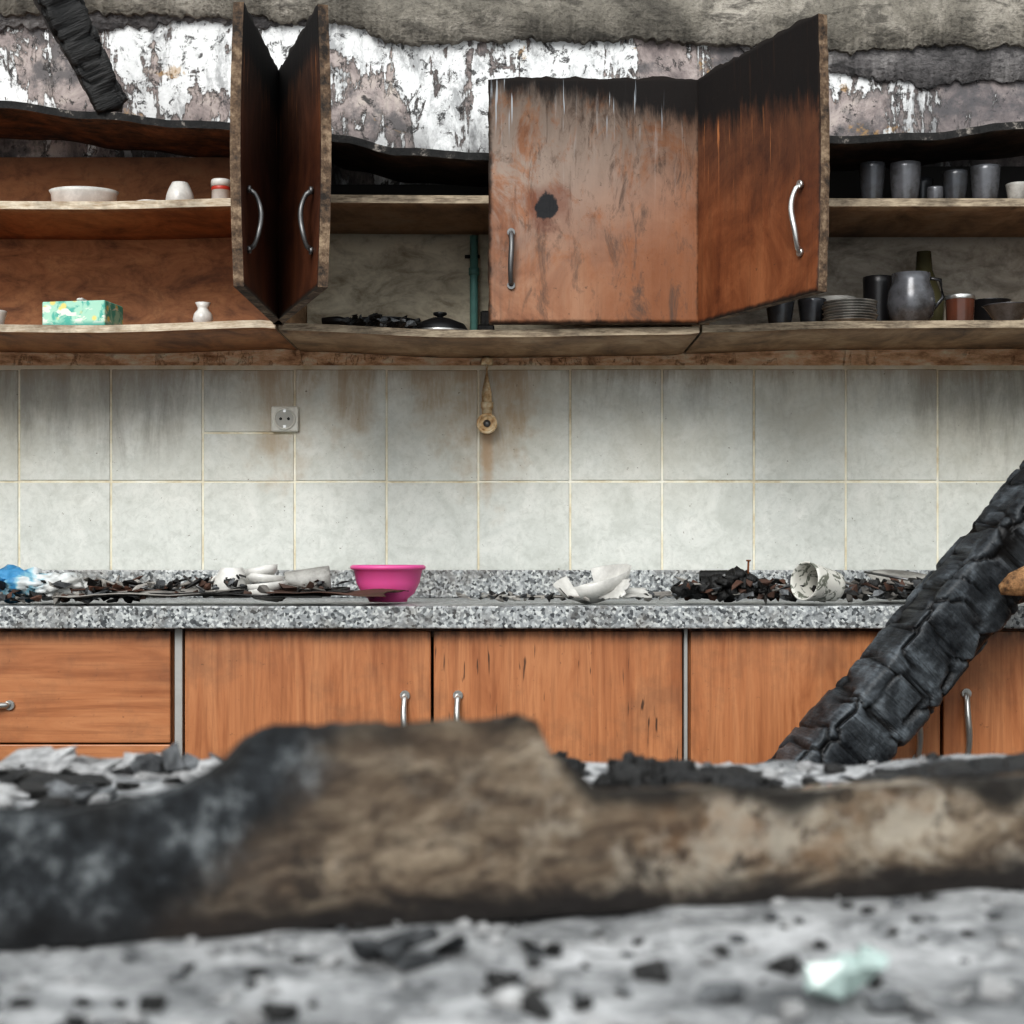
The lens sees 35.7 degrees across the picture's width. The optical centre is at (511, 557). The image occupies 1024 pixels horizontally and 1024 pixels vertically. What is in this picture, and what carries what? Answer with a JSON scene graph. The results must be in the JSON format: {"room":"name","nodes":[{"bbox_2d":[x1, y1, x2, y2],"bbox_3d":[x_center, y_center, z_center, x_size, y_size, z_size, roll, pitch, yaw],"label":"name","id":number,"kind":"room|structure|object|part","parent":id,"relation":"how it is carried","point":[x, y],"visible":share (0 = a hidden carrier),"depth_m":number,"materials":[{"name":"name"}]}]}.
{"room":"fire-damaged room","nodes":[
{"label":"fire-damaged room","id":0,"kind":"room"},
{"bbox_2d":[0,20,1023,364],"bbox_3d":[0.000,-0.375,3.600,4.800,2.750,0.200,0,0,0],"label":"wall","id":1,"kind":"structure","parent":0,"point":[436,96],"depth_m":3.50,"materials":[{"name":"paint"}]},
{"bbox_2d":[0,2,297,353],"bbox_3d":[-1.054,-0.706,3.108,1.244,0.515,0.780,0,0,0],"label":"upper cabinet","id":2,"kind":"object","parent":1,"relation":"attached to","point":[158,257],"visible":0.95,"depth_m":3.40,"materials":[{"name":"brown wood"}]},
{"bbox_2d":[0,310,6,323],"bbox_3d":[-1.058,-0.486,3.250,0.052,0.037,0.052,0,0,28],"label":"tea cup","id":3,"kind":"object","parent":2,"relation":"on","point":[3,313],"visible":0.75,"depth_m":3.24,"materials":[{"name":"white ceramic"}]},
{"bbox_2d":[33,0,127,114],"bbox_3d":[-0.895,-1.100,3.122,0.109,0.435,0.305,0,0,45],"label":"rafter","id":4,"kind":"object","parent":2,"relation":"on","point":[69,22],"visible":1,"depth_m":3.13,"materials":[{"name":"black wood"}]},
{"bbox_2d":[42,298,122,324],"bbox_3d":[-0.881,-0.499,3.270,0.136,0.067,0.090,0,0,10],"label":"tissue box","id":5,"kind":"object","parent":2,"relation":"on","point":[81,311],"visible":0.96,"depth_m":3.23,"materials":[{"name":"green cardboard"}]},
{"bbox_2d":[49,186,118,200],"bbox_3d":[-0.879,-0.733,3.270,0.142,0.037,0.106,0,0,0],"label":"oval dish","id":6,"kind":"object","parent":2,"relation":"on","point":[65,193],"visible":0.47,"depth_m":3.23,"materials":[{"name":"white ceramic"}]},
{"bbox_2d":[0,198,231,239],"bbox_3d":[-1.073,-0.709,3.335,1.170,0.024,0.306,0,0,0],"label":"shelf","id":7,"kind":"object","parent":2,"relation":"attached to","point":[181,219],"depth_m":3.29,"materials":[{"name":"brown wood"}]},
{"bbox_3d":[-1.073,-0.678,3.493,1.172,0.400,0.007,0,0,0],"label":"panel","id":8,"kind":"part","parent":2,"relation":"part of","materials":[{"name":"brown wood"}]},
{"bbox_2d":[166,181,193,199],"bbox_3d":[-0.682,-0.744,3.270,0.058,0.053,0.058,0,0,0],"label":"tea cup","id":9,"kind":"object","parent":2,"relation":"on","point":[177,190],"visible":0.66,"depth_m":3.25,"materials":[{"name":"white ceramic"}]},
{"bbox_2d":[193,302,212,321],"bbox_3d":[-0.631,-0.496,3.250,0.042,0.050,0.042,0,0,0],"label":"porcelain vase","id":10,"kind":"object","parent":2,"relation":"on","point":[202,314],"visible":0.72,"depth_m":3.24,"materials":[{"name":"white ceramic"}]},
{"bbox_2d":[211,178,229,197],"bbox_3d":[-0.598,-0.748,3.270,0.041,0.056,0.041,0,0,0],"label":"lidded jar","id":11,"kind":"object","parent":2,"relation":"on","point":[220,187],"visible":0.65,"depth_m":3.25,"materials":[{"name":"white ceramic"}]},
{"bbox_3d":[-0.455,-0.709,2.943,0.050,0.489,0.450,0,0,1],"label":"door","id":12,"kind":"part","parent":2,"relation":"part of","materials":[{"name":"brown wood"}]},
{"bbox_2d":[274,4,699,357],"bbox_3d":[-0.050,-0.697,3.112,0.850,0.516,0.773,0,0,0],"label":"upper cabinet","id":13,"kind":"object","parent":1,"relation":"attached to","point":[581,206],"visible":1,"depth_m":3.15,"materials":[{"name":"brown wood"}]},
{"bbox_3d":[-0.458,-0.669,3.336,0.016,0.400,0.324,0,0,0],"label":"panel","id":14,"kind":"part","parent":13,"relation":"part of","materials":[{"name":"brown wood"}]},
{"bbox_3d":[-0.404,-0.709,2.944,0.048,0.490,0.460,0,0,-18],"label":"door","id":15,"kind":"part","parent":13,"relation":"part of","materials":[{"name":"brown wood"}]},
{"bbox_2d":[322,316,413,328],"bbox_3d":[-0.287,-0.481,3.337,0.188,0.041,0.144,0,0,18],"label":"frying pan","id":16,"kind":"object","parent":13,"relation":"on","point":[335,320],"visible":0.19,"depth_m":3.30,"materials":[{"name":"black metal"}]},
{"bbox_2d":[340,313,422,328],"bbox_3d":[-0.263,-0.476,3.203,0.168,0.032,0.063,0,0,0],"label":"fragments","id":17,"kind":"object","parent":13,"relation":"on","point":[381,321],"visible":0.94,"depth_m":3.19,"materials":[{"name":"black"}]},
{"bbox_2d":[330,195,488,233],"bbox_3d":[-0.046,-0.717,3.335,0.804,0.020,0.306,0,0,0],"label":"shelf","id":18,"kind":"object","parent":13,"relation":"attached to","point":[349,214],"depth_m":3.29,"materials":[{"name":"brown wood"}]},
{"bbox_2d":[413,312,467,329],"bbox_3d":[-0.148,-0.481,3.270,0.134,0.050,0.134,0,0,0],"label":"lid","id":19,"kind":"object","parent":13,"relation":"on","point":[440,322],"visible":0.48,"depth_m":3.22,"materials":[{"name":"black metal"}]},
{"bbox_2d":[465,235,479,329],"bbox_3d":[-0.087,-0.578,3.460,0.032,0.245,0.023,0,0,0],"label":"pipe","id":20,"kind":"object","parent":13,"relation":"attached to","point":[473,270],"visible":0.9,"depth_m":3.45,"materials":[{"name":"plastic"}]},
{"bbox_2d":[478,311,493,329],"bbox_3d":[-0.056,-0.493,3.420,0.036,0.075,0.028,0,0,0],"label":"valve","id":21,"kind":"object","parent":13,"relation":"on","point":[484,315],"visible":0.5,"depth_m":3.41,"materials":[{"name":"black metal"}]},
{"bbox_3d":[-0.046,-0.646,3.493,0.806,0.345,0.007,0,0,0],"label":"panel","id":22,"kind":"part","parent":13,"relation":"part of","materials":[{"name":"brown wood"}]},
{"bbox_3d":[0.162,-0.709,3.150,0.420,0.490,0.051,0,0,0],"label":"door","id":23,"kind":"part","parent":13,"relation":"part of","materials":[{"name":"brown wood"}]},
{"bbox_3d":[0.367,-0.646,3.336,0.016,0.369,0.324,0,0,0],"label":"panel","id":24,"kind":"part","parent":13,"relation":"part of","materials":[{"name":"brown wood"}]},
{"bbox_2d":[0,365,1023,569],"bbox_3d":[-0.393,-0.161,3.493,4.586,0.522,0.013,0,0,0],"label":"tile backsplash","id":25,"kind":"structure","parent":1,"relation":"attached to","point":[103,467],"depth_m":3.49,"materials":[{"name":"tile"}]},
{"bbox_2d":[271,406,298,431],"bbox_3d":[-0.496,-0.304,3.478,0.060,0.056,0.016,0,0,0],"label":"wall socket","id":26,"kind":"object","parent":25,"relation":"attached to","point":[283,418],"visible":1,"depth_m":3.47,"materials":[{"name":"plastic"}]},
{"bbox_2d":[476,356,496,433],"bbox_3d":[-0.054,-0.362,3.463,0.045,0.187,0.046,0,0,0],"label":"valve","id":27,"kind":"object","parent":25,"relation":"attached to","point":[486,423],"visible":0.98,"depth_m":3.46,"materials":[{"name":"metal"}]},
{"bbox_2d":[0,0,1023,55],"bbox_3d":[0.000,-1.420,3.490,4.780,0.639,0.030,0,0,0],"label":"ceiling","id":28,"kind":"structure","parent":1,"relation":"attached to","point":[853,26],"depth_m":3.48,"materials":[{"name":"grey concrete"}]},
{"bbox_2d":[0,11,1023,89],"bbox_3d":[0.000,-1.358,3.496,4.780,0.684,0.018,0,0,0],"label":"plaster","id":29,"kind":"object","parent":1,"relation":"attached to","point":[932,67],"depth_m":3.49,"materials":[{"name":"grey paint"}]},
{"bbox_2d":[685,14,1023,353],"bbox_3d":[0.857,-0.701,3.132,0.985,0.505,0.732,0,0,0],"label":"upper cabinet","id":30,"kind":"object","parent":1,"relation":"attached to","point":[783,216],"visible":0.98,"depth_m":3.17,"materials":[{"name":"brown wood"}]},
{"bbox_3d":[0.449,-0.709,2.963,0.046,0.490,0.430,0,0,-23],"label":"door","id":31,"kind":"part","parent":30,"relation":"part of","materials":[{"name":"brown wood"}]},
{"bbox_2d":[766,301,794,322],"bbox_3d":[0.555,-0.502,3.300,0.060,0.063,0.060,0,0,0],"label":"drinking glass","id":32,"kind":"object","parent":30,"relation":"on","point":[781,313],"visible":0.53,"depth_m":3.28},
{"bbox_2d":[797,297,826,321],"bbox_3d":[0.622,-0.504,3.300,0.060,0.063,0.060,0,0,0],"label":"drinking glass","id":33,"kind":"object","parent":30,"relation":"on","point":[810,309],"visible":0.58,"depth_m":3.28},
{"bbox_2d":[818,295,855,300],"bbox_3d":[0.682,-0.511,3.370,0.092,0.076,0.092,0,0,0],"label":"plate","id":34,"kind":"object","parent":30,"relation":"on","point":[828,297],"visible":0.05,"depth_m":3.33,"materials":[{"name":"ceramic"}]},
{"bbox_2d":[822,298,877,320],"bbox_3d":[0.690,-0.498,3.250,0.114,0.050,0.110,0,0,0],"label":"saucers","id":35,"kind":"object","parent":30,"relation":"on","point":[846,309],"visible":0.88,"depth_m":3.21,"materials":[{"name":"ceramic"}]},
{"bbox_3d":[0.864,-0.663,3.493,0.937,0.390,0.007,0,0,0],"label":"panel","id":36,"kind":"part","parent":30,"relation":"part of","materials":[{"name":"brown wood"}]},
{"bbox_2d":[858,161,885,197],"bbox_3d":[0.740,-0.765,3.270,0.056,0.089,0.056,0,0,0],"label":"drinking glass","id":37,"kind":"object","parent":30,"relation":"on","point":[871,173],"visible":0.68,"depth_m":3.25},
{"bbox_2d":[863,275,891,320],"bbox_3d":[0.774,-0.531,3.340,0.075,0.116,0.062,0,0,0],"label":"coffee mug","id":38,"kind":"object","parent":30,"relation":"on","point":[876,287],"visible":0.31,"depth_m":3.31,"materials":[{"name":"black ceramic"}]},
{"bbox_2d":[889,160,921,197],"bbox_3d":[0.807,-0.765,3.270,0.066,0.089,0.066,0,0,0],"label":"drinking glass","id":39,"kind":"object","parent":30,"relation":"on","point":[904,175],"visible":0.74,"depth_m":3.25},
{"bbox_2d":[887,271,944,320],"bbox_3d":[0.818,-0.527,3.259,0.101,0.108,0.098,0,0,43],"label":"glass jug","id":40,"kind":"object","parent":30,"relation":"on","point":[911,296],"visible":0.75,"depth_m":3.22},
{"bbox_2d":[918,177,933,197],"bbox_3d":[0.868,-0.761,3.370,0.048,0.081,0.048,0,0,0],"label":"drinking glass","id":41,"kind":"object","parent":30,"relation":"on","point":[925,182],"visible":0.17,"depth_m":3.35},
{"bbox_2d":[829,198,1023,236],"bbox_3d":[0.864,-0.713,3.335,0.935,0.020,0.306,0,0,0],"label":"shelf","id":42,"kind":"object","parent":30,"relation":"attached to","point":[848,217],"depth_m":3.29,"materials":[{"name":"brown wood"}]},
{"bbox_2d":[915,251,944,320],"bbox_3d":[0.880,-0.564,3.400,0.088,0.180,0.088,0,0,0],"label":"glass bottle","id":43,"kind":"object","parent":30,"relation":"on","point":[923,258],"visible":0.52,"depth_m":3.38,"materials":[{"name":"glass"}]},
{"bbox_2d":[926,186,943,197],"bbox_3d":[0.869,-0.741,3.270,0.034,0.041,0.034,0,0,0],"label":"drinking glass","id":44,"kind":"object","parent":30,"relation":"on","point":[931,191],"visible":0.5,"depth_m":3.26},
{"bbox_2d":[942,169,967,197],"bbox_3d":[0.910,-0.757,3.270,0.052,0.073,0.052,0,0,0],"label":"drinking glass","id":45,"kind":"object","parent":30,"relation":"on","point":[954,181],"visible":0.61,"depth_m":3.25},
{"bbox_2d":[944,293,975,319],"bbox_3d":[0.917,-0.505,3.260,0.062,0.063,0.062,0,0,0],"label":"glass jar","id":46,"kind":"object","parent":30,"relation":"on","point":[961,306],"visible":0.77,"depth_m":3.23,"materials":[{"name":"glass"}]},
{"bbox_2d":[969,163,1000,197],"bbox_3d":[0.972,-0.762,3.270,0.062,0.083,0.062,0,0,0],"label":"drinking glass","id":47,"kind":"object","parent":30,"relation":"on","point":[984,178],"visible":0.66,"depth_m":3.25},
{"bbox_2d":[974,298,1011,319],"bbox_3d":[1.024,-0.511,3.386,0.102,0.072,0.088,0,0,36],"label":"cooking pot","id":48,"kind":"object","parent":30,"relation":"on","point":[980,313],"visible":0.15,"depth_m":3.36,"materials":[{"name":"black metal"}]},
{"bbox_2d":[982,302,1023,319],"bbox_3d":[1.013,-0.495,3.250,0.104,0.040,0.104,0,0,0],"label":"glass bowl","id":49,"kind":"object","parent":30,"relation":"on","point":[1002,310],"visible":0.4,"depth_m":3.22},
{"bbox_2d":[1005,181,1023,197],"bbox_3d":[1.033,-0.742,3.250,0.050,0.043,0.050,0,0,28],"label":"tea cup","id":50,"kind":"object","parent":30,"relation":"on","point":[1013,189],"visible":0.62,"depth_m":3.23,"materials":[{"name":"ceramic"}]},
{"bbox_3d":[0.000,1.050,1.100,5.200,0.100,5.200,0,0,0],"label":"floor","id":51,"kind":"structure","parent":0,"visible":0},
{"bbox_2d":[0,629,174,761],"bbox_3d":[-0.881,0.564,3.185,0.516,0.871,0.590,0,0,0],"label":"base cabinet","id":52,"kind":"object","parent":51,"relation":"on","point":[107,693],"visible":0.29,"depth_m":2.92,"materials":[{"name":"brown wood"}]},
{"bbox_3d":[-0.880,0.448,2.912,0.508,0.212,0.042,0,0,0],"label":"drawer","id":53,"kind":"part","parent":52,"relation":"part of","materials":[{"name":"brown wood"}]},
{"bbox_2d":[185,629,681,762],"bbox_3d":[-0.145,0.564,3.185,0.916,0.871,0.590,0,0,0],"label":"base cabinet","id":54,"kind":"object","parent":51,"relation":"on","point":[593,695],"visible":0.38,"depth_m":2.92,"materials":[{"name":"brown wood"}]},
{"bbox_2d":[175,629,184,756],"bbox_3d":[-0.612,0.514,2.932,0.015,0.771,0.026,0,0,0],"label":"strip","id":55,"kind":"object","parent":54,"relation":"attached to","point":[179,633],"depth_m":2.92,"materials":[{"name":"metal"}]},
{"bbox_3d":[-0.374,0.517,2.912,0.451,0.766,0.042,0,0,0],"label":"door","id":56,"kind":"part","parent":54,"relation":"part of","materials":[{"name":"brown wood"}]},
{"bbox_3d":[0.084,0.517,2.912,0.455,0.766,0.042,0,0,0],"label":"door","id":57,"kind":"part","parent":54,"relation":"part of","materials":[{"name":"brown wood"}]},
{"bbox_2d":[688,629,1023,763],"bbox_3d":[0.787,0.564,3.185,0.926,0.871,0.590,0,0,0],"label":"base cabinet","id":58,"kind":"object","parent":51,"relation":"on","point":[748,689],"visible":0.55,"depth_m":2.92,"materials":[{"name":"brown wood"}]},
{"bbox_2d":[0,570,1023,628],"bbox_3d":[0.000,0.077,3.183,4.600,0.102,0.605,0,0,0],"label":"countertop","id":59,"kind":"structure","parent":58,"relation":"on","point":[435,603],"depth_m":2.88,"materials":[{"name":"grey stone"}]},
{"bbox_2d":[0,564,91,603],"bbox_3d":[-0.900,0.049,2.976,0.271,0.074,0.128,0,0,0],"label":"crumpled plastic bag","id":60,"kind":"object","parent":59,"relation":"on","point":[14,577],"visible":0.67,"depth_m":2.94,"materials":[{"name":"white plastic"}]},
{"bbox_2d":[0,590,146,604],"bbox_3d":[-0.824,0.072,2.923,0.315,0.029,0.079,0,0,0],"label":"debris","id":61,"kind":"object","parent":59,"relation":"on","point":[18,597],"depth_m":2.90,"materials":[{"name":"wood"}]},
{"bbox_2d":[0,574,405,602],"bbox_3d":[-0.584,0.058,2.976,0.788,0.056,0.236,0,0,0],"label":"debris","id":62,"kind":"object","parent":59,"relation":"on","point":[134,588],"visible":0.87,"depth_m":2.93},
{"bbox_2d":[210,568,249,597],"bbox_3d":[-0.526,0.046,2.990,0.070,0.056,0.070,0,0,-42],"label":"porcelain cup","id":63,"kind":"object","parent":62,"relation":"on","point":[219,578],"visible":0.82,"depth_m":2.97,"materials":[{"name":"white ceramic"}]},
{"bbox_2d":[244,564,286,601],"bbox_3d":[-0.457,0.047,2.950,0.080,0.071,0.076,0,0,-17],"label":"bowls","id":64,"kind":"object","parent":62,"relation":"on","point":[266,573],"visible":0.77,"depth_m":2.92,"materials":[{"name":"white ceramic"}]},
{"bbox_2d":[284,566,330,596],"bbox_3d":[-0.390,0.044,3.041,0.090,0.060,0.060,0,0,-9],"label":"jar","id":65,"kind":"object","parent":62,"relation":"on","point":[303,576],"visible":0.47,"depth_m":3.02,"materials":[{"name":"ceramic"}]},
{"bbox_2d":[350,565,425,601],"bbox_3d":[-0.236,0.048,3.030,0.144,0.070,0.144,0,0,0],"label":"plastic bowl","id":66,"kind":"object","parent":59,"relation":"on","point":[398,577],"visible":0.94,"depth_m":2.98,"materials":[{"name":"pink plastic"}]},
{"bbox_2d":[456,564,676,603],"bbox_3d":[0.108,0.049,2.992,0.425,0.075,0.150,0,0,0],"label":"debris","id":67,"kind":"object","parent":59,"relation":"on","point":[612,581],"visible":0.98,"depth_m":2.96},
{"bbox_2d":[670,566,924,603],"bbox_3d":[0.567,0.050,2.991,0.544,0.072,0.160,0,0,2],"label":"pile","id":68,"kind":"object","parent":59,"relation":"on","point":[734,584],"visible":0.78,"depth_m":2.95,"materials":[{"name":"wood"}]},
{"bbox_2d":[746,560,750,598],"bbox_3d":[0.443,0.040,2.980,0.009,0.073,0.009,0,0,0],"label":"nail","id":69,"kind":"object","parent":68,"relation":"on","point":[748,561],"visible":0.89,"depth_m":2.98,"materials":[{"name":"metal"}]},
{"bbox_2d":[790,561,844,601],"bbox_3d":[0.564,0.043,2.916,0.089,0.074,0.072,0,0,-34],"label":"patterned mug","id":70,"kind":"object","parent":59,"relation":"on","point":[830,584],"visible":1,"depth_m":2.91,"materials":[{"name":"ceramic"}]},
{"bbox_2d":[867,569,926,599],"bbox_3d":[0.762,0.052,3.086,0.179,0.059,0.182,0,0,0],"label":"plates","id":71,"kind":"object","parent":59,"relation":"on","point":[899,573],"visible":0.22,"depth_m":3.14,"materials":[{"name":"ceramic"}]},
{"bbox_2d":[682,629,687,759],"bbox_3d":[0.319,0.514,2.932,0.007,0.771,0.026,0,0,0],"label":"strip","id":72,"kind":"object","parent":58,"relation":"attached to","point":[684,631],"depth_m":2.92,"materials":[{"name":"metal"}]},
{"bbox_3d":[1.019,0.517,2.912,0.457,0.766,0.042,0,0,0],"label":"door","id":73,"kind":"part","parent":58,"relation":"part of","materials":[{"name":"brown wood"}]},
{"bbox_2d":[766,460,1023,765],"bbox_3d":[0.775,0.082,2.747,1.693,1.781,0.148,0,0,-13],"label":"roof beam","id":74,"kind":"structure","parent":51,"relation":"on","point":[924,648],"depth_m":2.69,"materials":[{"name":"black wood"}]},
{"bbox_2d":[998,566,1023,595],"bbox_3d":[0.879,0.033,2.660,0.133,0.064,0.054,0,0,-15],"label":"stub","id":75,"kind":"object","parent":74,"relation":"attached to","point":[1012,584],"visible":1,"depth_m":2.64,"materials":[{"name":"brown wood"}]},
{"bbox_3d":[0.000,0.605,0.600,4.800,0.790,0.600,0,0,0],"label":"wall","id":76,"kind":"structure","parent":0,"visible":0},
{"bbox_2d":[0,754,1023,1023],"bbox_3d":[0.000,0.165,0.606,2.600,0.070,0.972,0,0,0],"label":"floor","id":77,"kind":"structure","parent":76,"relation":"on","point":[355,991],"depth_m":0.55,"materials":[{"name":"grey concrete"}]},
{"bbox_2d":[0,745,79,770],"bbox_3d":[-0.326,0.136,1.042,0.093,0.023,0.061,0,0,-10],"label":"lump","id":78,"kind":"object","parent":77,"relation":"on","point":[30,758],"visible":0.52,"depth_m":1.05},
{"bbox_2d":[0,767,112,799],"bbox_3d":[-0.280,0.134,0.926,0.090,0.023,0.052,0,0,14],"label":"lump","id":79,"kind":"object","parent":77,"relation":"on","point":[33,782],"visible":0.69,"depth_m":0.92,"materials":[{"name":"grey stone"}]},
{"bbox_2d":[45,779,116,803],"bbox_3d":[-0.245,0.133,0.900,0.045,0.017,0.048,0,0,0],"label":"lump","id":80,"kind":"object","parent":77,"relation":"on","point":[81,794],"visible":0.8,"depth_m":0.89,"materials":[{"name":"grey"}]},
{"bbox_2d":[40,752,169,779],"bbox_3d":[-0.253,0.137,1.029,0.091,0.020,0.061,0,0,0],"label":"lump","id":81,"kind":"object","parent":77,"relation":"on","point":[103,766],"visible":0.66,"depth_m":1.01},
{"bbox_2d":[130,741,200,773],"bbox_3d":[-0.221,0.129,1.018,0.041,0.024,0.027,0,0,12],"label":"lump","id":82,"kind":"object","parent":81,"relation":"on","point":[171,757],"visible":0.98,"depth_m":1.01,"materials":[{"name":"grey stone"}]},
{"bbox_2d":[138,995,167,1011],"bbox_3d":[-0.111,0.138,0.493,0.009,0.006,0.011,0,0,0],"label":"lump","id":83,"kind":"object","parent":77,"relation":"on","point":[155,1003],"visible":1,"depth_m":0.49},
{"bbox_2d":[162,757,219,779],"bbox_3d":[-0.187,0.135,1.001,0.064,0.016,0.040,0,0,0],"label":"lump","id":84,"kind":"object","parent":77,"relation":"on","point":[204,765],"visible":0.3,"depth_m":0.99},
{"bbox_2d":[348,926,466,972],"bbox_3d":[-0.035,0.134,0.546,0.046,0.015,0.030,0,0,-24],"label":"lump","id":85,"kind":"object","parent":77,"relation":"on","point":[393,948],"visible":1,"depth_m":0.54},
{"bbox_2d":[0,714,1023,950],"bbox_3d":[-0.005,0.100,0.630,0.960,0.078,0.045,0,0,-15],"label":"log","id":86,"kind":"object","parent":77,"relation":"on","point":[376,824],"visible":1,"depth_m":0.61,"materials":[{"name":"brown wood"}]},
{"bbox_2d":[0,752,1023,1023],"bbox_3d":[-0.011,0.134,0.732,1.373,0.026,0.679,0,0,0],"label":"rubble","id":87,"kind":"object","parent":77,"relation":"on","point":[505,993],"visible":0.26,"depth_m":0.52,"materials":[{"name":"grey stone"}]},
{"bbox_2d":[519,939,562,956],"bbox_3d":[0.010,0.137,0.559,0.016,0.005,0.009,0,0,0],"label":"lump","id":88,"kind":"object","parent":77,"relation":"on","point":[553,949],"visible":1,"depth_m":0.56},
{"bbox_2d":[553,750,586,775],"bbox_3d":[0.034,0.134,1.018,0.028,0.021,0.030,0,0,21],"label":"lump","id":89,"kind":"object","parent":77,"relation":"on","point":[576,764],"visible":0.24,"depth_m":1.01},
{"bbox_2d":[593,751,729,786],"bbox_3d":[0.085,0.130,0.913,0.078,0.037,0.064,0,0,0],"label":"lump","id":90,"kind":"object","parent":77,"relation":"on","point":[633,770],"visible":0.56,"depth_m":0.90,"materials":[{"name":"black"}]},
{"bbox_2d":[691,765,784,788],"bbox_3d":[0.121,0.135,0.921,0.089,0.030,0.068,0,0,0],"label":"lump","id":91,"kind":"object","parent":77,"relation":"on","point":[736,776],"visible":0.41,"depth_m":0.91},
{"bbox_2d":[805,944,890,1000],"bbox_3d":[0.105,0.130,0.501,0.028,0.017,0.021,0,0,0],"label":"chunk","id":92,"kind":"object","parent":77,"relation":"on","point":[845,973],"visible":1,"depth_m":0.50,"materials":[{"name":"teal"}]},
{"bbox_2d":[855,752,1023,781],"bbox_3d":[0.265,0.117,0.833,0.183,0.042,0.057,0,0,16],"label":"board","id":93,"kind":"object","parent":77,"relation":"on","point":[1015,762],"visible":0.3,"depth_m":0.84,"materials":[{"name":"grey wood"}]}
]}

